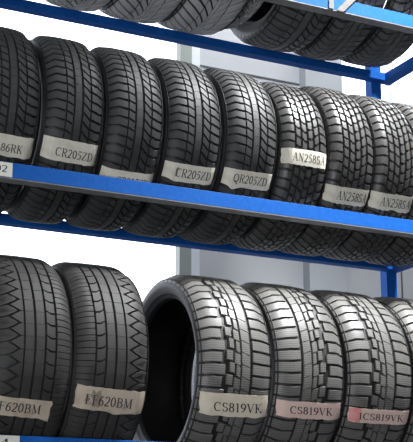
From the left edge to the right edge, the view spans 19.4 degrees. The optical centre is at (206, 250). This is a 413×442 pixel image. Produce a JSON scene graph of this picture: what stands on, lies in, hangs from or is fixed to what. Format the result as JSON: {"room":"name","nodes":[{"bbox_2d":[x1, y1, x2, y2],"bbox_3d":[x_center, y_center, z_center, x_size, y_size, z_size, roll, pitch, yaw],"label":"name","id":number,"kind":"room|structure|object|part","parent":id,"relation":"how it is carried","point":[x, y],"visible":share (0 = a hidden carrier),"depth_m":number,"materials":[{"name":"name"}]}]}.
{"room":"tire storage room","nodes":[
{"label":"tire storage room","id":0,"kind":"room"},
{"bbox_2d":[200,29,412,298],"bbox_3d":[-0.434,-0.045,5.613,11.000,5.950,0.120,7,-16,-25],"label":"wall","id":1,"kind":"structure","parent":0,"point":[240,269],"depth_m":6.01,"materials":[{"name":"white paint"}]},
{"bbox_2d":[175,44,191,274],"bbox_3d":[-0.109,-0.029,5.675,0.060,5.950,0.050,7,-16,-25],"label":"trim","id":2,"kind":"structure","parent":1,"relation":"attached to","point":[184,52],"depth_m":5.65,"materials":[{"name":"grey paint"}]},
{"bbox_2d":[191,34,199,397],"bbox_3d":[-0.062,-0.021,5.709,0.051,5.950,0.030,7,-16,-25],"label":"trim","id":3,"kind":"structure","parent":1,"relation":"attached to","point":[195,253],"depth_m":5.68,"materials":[{"name":"white"}]},
{"bbox_2d":[200,65,402,297],"bbox_3d":[0.630,1.058,5.801,1.500,3.904,0.002,7,-16,-25],"label":"trim","id":4,"kind":"structure","parent":1,"relation":"attached to","point":[200,65],"depth_m":6.14,"materials":[{"name":"grey"}]},
{"bbox_2d":[299,55,347,291],"bbox_3d":[0.589,0.053,6.002,0.220,5.950,0.060,7,-16,-25],"label":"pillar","id":5,"kind":"structure","parent":1,"relation":"attached to","point":[316,276],"depth_m":5.98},
{"bbox_2d":[383,0,393,102],"bbox_3d":[2.184,-1.081,7.164,3.350,1.980,0.060,7,-16,-25],"label":"window","id":6,"kind":"structure","parent":1,"relation":"in","point":[389,97],"depth_m":6.49,"materials":[{"name":"white"}]},
{"bbox_3d":[1.370,1.984,1.302,11.400,0.100,8.320,7,-16,-25],"label":"floor","id":7,"kind":"structure","parent":0,"visible":0},
{"bbox_2d":[0,0,412,441],"bbox_3d":[-0.363,0.410,4.050,2.776,4.300,0.553,7,-16,-25],"label":"rack","id":8,"kind":"object","parent":7,"relation":"on","point":[13,173],"visible":0.69,"depth_m":4.43,"materials":[{"name":"blue metal"}]},
{"bbox_2d":[0,26,39,212],"bbox_3d":[-0.746,-0.434,4.067,0.203,0.638,0.638,7,-16,-25],"label":"tyre","id":9,"kind":"object","parent":8,"relation":"on","point":[19,66],"visible":0.91,"depth_m":3.82,"materials":[{"name":"rubber"}]},
{"bbox_2d":[0,254,71,436],"bbox_3d":[-0.660,0.362,3.912,0.250,0.694,0.694,7,-16,-25],"label":"tyre","id":10,"kind":"object","parent":8,"relation":"on","point":[36,339],"visible":0.95,"depth_m":3.63,"materials":[{"name":"rubber"}]},
{"bbox_2d":[5,35,102,223],"bbox_3d":[-0.552,-0.411,4.159,0.203,0.638,0.638,7,-16,-25],"label":"tyre","id":11,"kind":"object","parent":8,"relation":"on","point":[70,118],"visible":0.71,"depth_m":3.91,"materials":[{"name":"rubber"}]},
{"bbox_2d":[45,0,111,11],"bbox_3d":[-0.437,-1.238,4.431,0.215,0.710,0.710,7,-16,-25],"label":"tyre","id":12,"kind":"object","parent":8,"relation":"on","point":[80,5],"visible":1,"depth_m":4.39,"materials":[{"name":"rubber"}]},
{"bbox_2d":[52,262,148,440],"bbox_3d":[-0.430,0.390,4.021,0.250,0.694,0.694,7,-16,-25],"label":"tyre","id":13,"kind":"object","parent":8,"relation":"on","point":[106,393],"visible":0.68,"depth_m":3.74,"materials":[{"name":"rubber"}]},
{"bbox_2d":[65,47,162,230],"bbox_3d":[-0.361,-0.388,4.250,0.203,0.638,0.638,7,-16,-25],"label":"tyre","id":14,"kind":"object","parent":8,"relation":"on","point":[132,124],"visible":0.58,"depth_m":4.00,"materials":[{"name":"rubber"}]},
{"bbox_2d":[101,0,179,22],"bbox_3d":[-0.229,-1.212,4.530,0.215,0.710,0.710,7,-16,-25],"label":"tyre","id":15,"kind":"object","parent":8,"relation":"on","point":[139,11],"visible":0.92,"depth_m":4.44,"materials":[{"name":"rubber"},{"name":"dark rubber"}]},
{"bbox_2d":[122,58,220,237],"bbox_3d":[-0.168,-0.365,4.342,0.203,0.638,0.638,7,-16,-25],"label":"tyre","id":16,"kind":"object","parent":8,"relation":"on","point":[191,132],"visible":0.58,"depth_m":4.09,"materials":[{"name":"rubber"}]},
{"bbox_2d":[157,0,244,34],"bbox_3d":[-0.016,-1.187,4.631,0.215,0.710,0.710,7,-16,-25],"label":"tyre","id":17,"kind":"object","parent":8,"relation":"on","point":[199,17],"visible":0.8,"depth_m":4.50,"materials":[{"name":"rubber"}]},
{"bbox_2d":[133,275,270,441],"bbox_3d":[-0.044,0.436,4.205,0.268,0.694,0.694,7,-16,-25],"label":"tyre","id":18,"kind":"object","parent":8,"relation":"on","point":[218,319],"visible":0.88,"depth_m":3.98,"materials":[{"name":"rubber"}]},
{"bbox_2d":[178,68,276,244],"bbox_3d":[0.030,-0.341,4.436,0.203,0.638,0.638,7,-16,-25],"label":"tyre","id":19,"kind":"object","parent":8,"relation":"on","point":[248,137],"visible":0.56,"depth_m":4.18,"materials":[{"name":"rubber"}]},
{"bbox_2d":[222,0,263,28],"bbox_3d":[0.127,-1.287,4.735,0.089,0.840,0.840,7,-16,-25],"label":"tyre","id":20,"kind":"object","parent":8,"relation":"on","point":[249,7],"visible":0.23,"depth_m":4.59,"materials":[{"name":"rubber"}]},
{"bbox_3d":[0.127,-1.287,4.735,0.089,0.824,0.824,7,-15,-25],"label":"casing","id":21,"kind":"part","parent":20,"relation":"part of","materials":[{"name":"rubber"}]},
{"bbox_2d":[193,282,343,441],"bbox_3d":[0.207,0.466,4.324,0.267,0.694,0.694,7,-16,-25],"label":"tyre","id":22,"kind":"object","parent":8,"relation":"on","point":[306,393],"visible":0.53,"depth_m":4.04,"materials":[{"name":"rubber"}]},
{"bbox_2d":[216,82,325,250],"bbox_3d":[0.219,-0.311,4.523,0.186,0.626,0.626,7,-16,-25],"label":"tyre","id":23,"kind":"object","parent":8,"relation":"on","point":[299,170],"visible":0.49,"depth_m":4.28,"materials":[{"name":"rubber"}]},
{"bbox_2d":[231,1,331,51],"bbox_3d":[0.307,-1.130,4.778,0.237,0.680,0.680,7,-16,-25],"label":"tyre","id":24,"kind":"object","parent":8,"relation":"on","point":[275,27],"visible":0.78,"depth_m":4.64,"materials":[{"name":"rubber"}]},
{"bbox_2d":[279,86,372,255],"bbox_3d":[0.392,-0.299,4.608,0.186,0.640,0.640,7,-16,-25],"label":"tyre","id":25,"kind":"object","parent":8,"relation":"on","point":[349,151],"visible":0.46,"depth_m":4.35,"materials":[{"name":"rubber"}]},
{"bbox_2d":[267,290,411,441],"bbox_3d":[0.458,0.496,4.443,0.266,0.694,0.694,7,-16,-25],"label":"tyre","id":26,"kind":"object","parent":8,"relation":"on","point":[377,384],"visible":0.54,"depth_m":4.16,"materials":[{"name":"rubber"}]},
{"bbox_2d":[294,0,385,60],"bbox_3d":[0.501,-1.107,4.870,0.182,0.680,0.680,7,-16,-25],"label":"tyre","id":27,"kind":"object","parent":8,"relation":"on","point":[340,38],"visible":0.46,"depth_m":4.71,"materials":[{"name":"rubber"}]},
{"bbox_2d":[322,95,412,261],"bbox_3d":[0.566,-0.278,4.691,0.186,0.640,0.640,7,-16,-25],"label":"tyre","id":28,"kind":"object","parent":8,"relation":"on","point":[390,194],"visible":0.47,"depth_m":4.43,"materials":[{"name":"rubber"}]},
{"bbox_2d":[340,0,412,66],"bbox_3d":[0.695,-1.096,4.966,0.182,0.680,0.680,7,-16,-25],"label":"tyre","id":29,"kind":"object","parent":8,"relation":"on","point":[382,46],"visible":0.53,"depth_m":4.80,"materials":[{"name":"rubber"}]},
{"bbox_3d":[0.730,0.611,4.844,0.092,4.300,0.044,7,-16,-25],"label":"post","id":30,"kind":"part","parent":8,"relation":"part of","materials":[{"name":"blue metal"}]},
{"bbox_2d":[365,103,412,266],"bbox_3d":[0.739,-0.257,4.773,0.186,0.640,0.640,7,-16,-25],"label":"tyre","id":31,"kind":"object","parent":8,"relation":"on","point":[399,253],"visible":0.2,"depth_m":4.61,"materials":[{"name":"rubber"}]},
{"bbox_3d":[0.739,-0.257,4.773,0.186,0.620,0.620,7,-14,-25],"label":"casing","id":32,"kind":"part","parent":31,"relation":"part of","materials":[{"name":"rubber"}]},
{"bbox_2d":[373,297,412,441],"bbox_3d":[0.707,0.526,4.562,0.266,0.694,0.694,7,-16,-25],"label":"tyre","id":33,"kind":"object","parent":8,"relation":"on","point":[401,308],"visible":0.23,"depth_m":4.34,"materials":[{"name":"rubber"}]}
]}

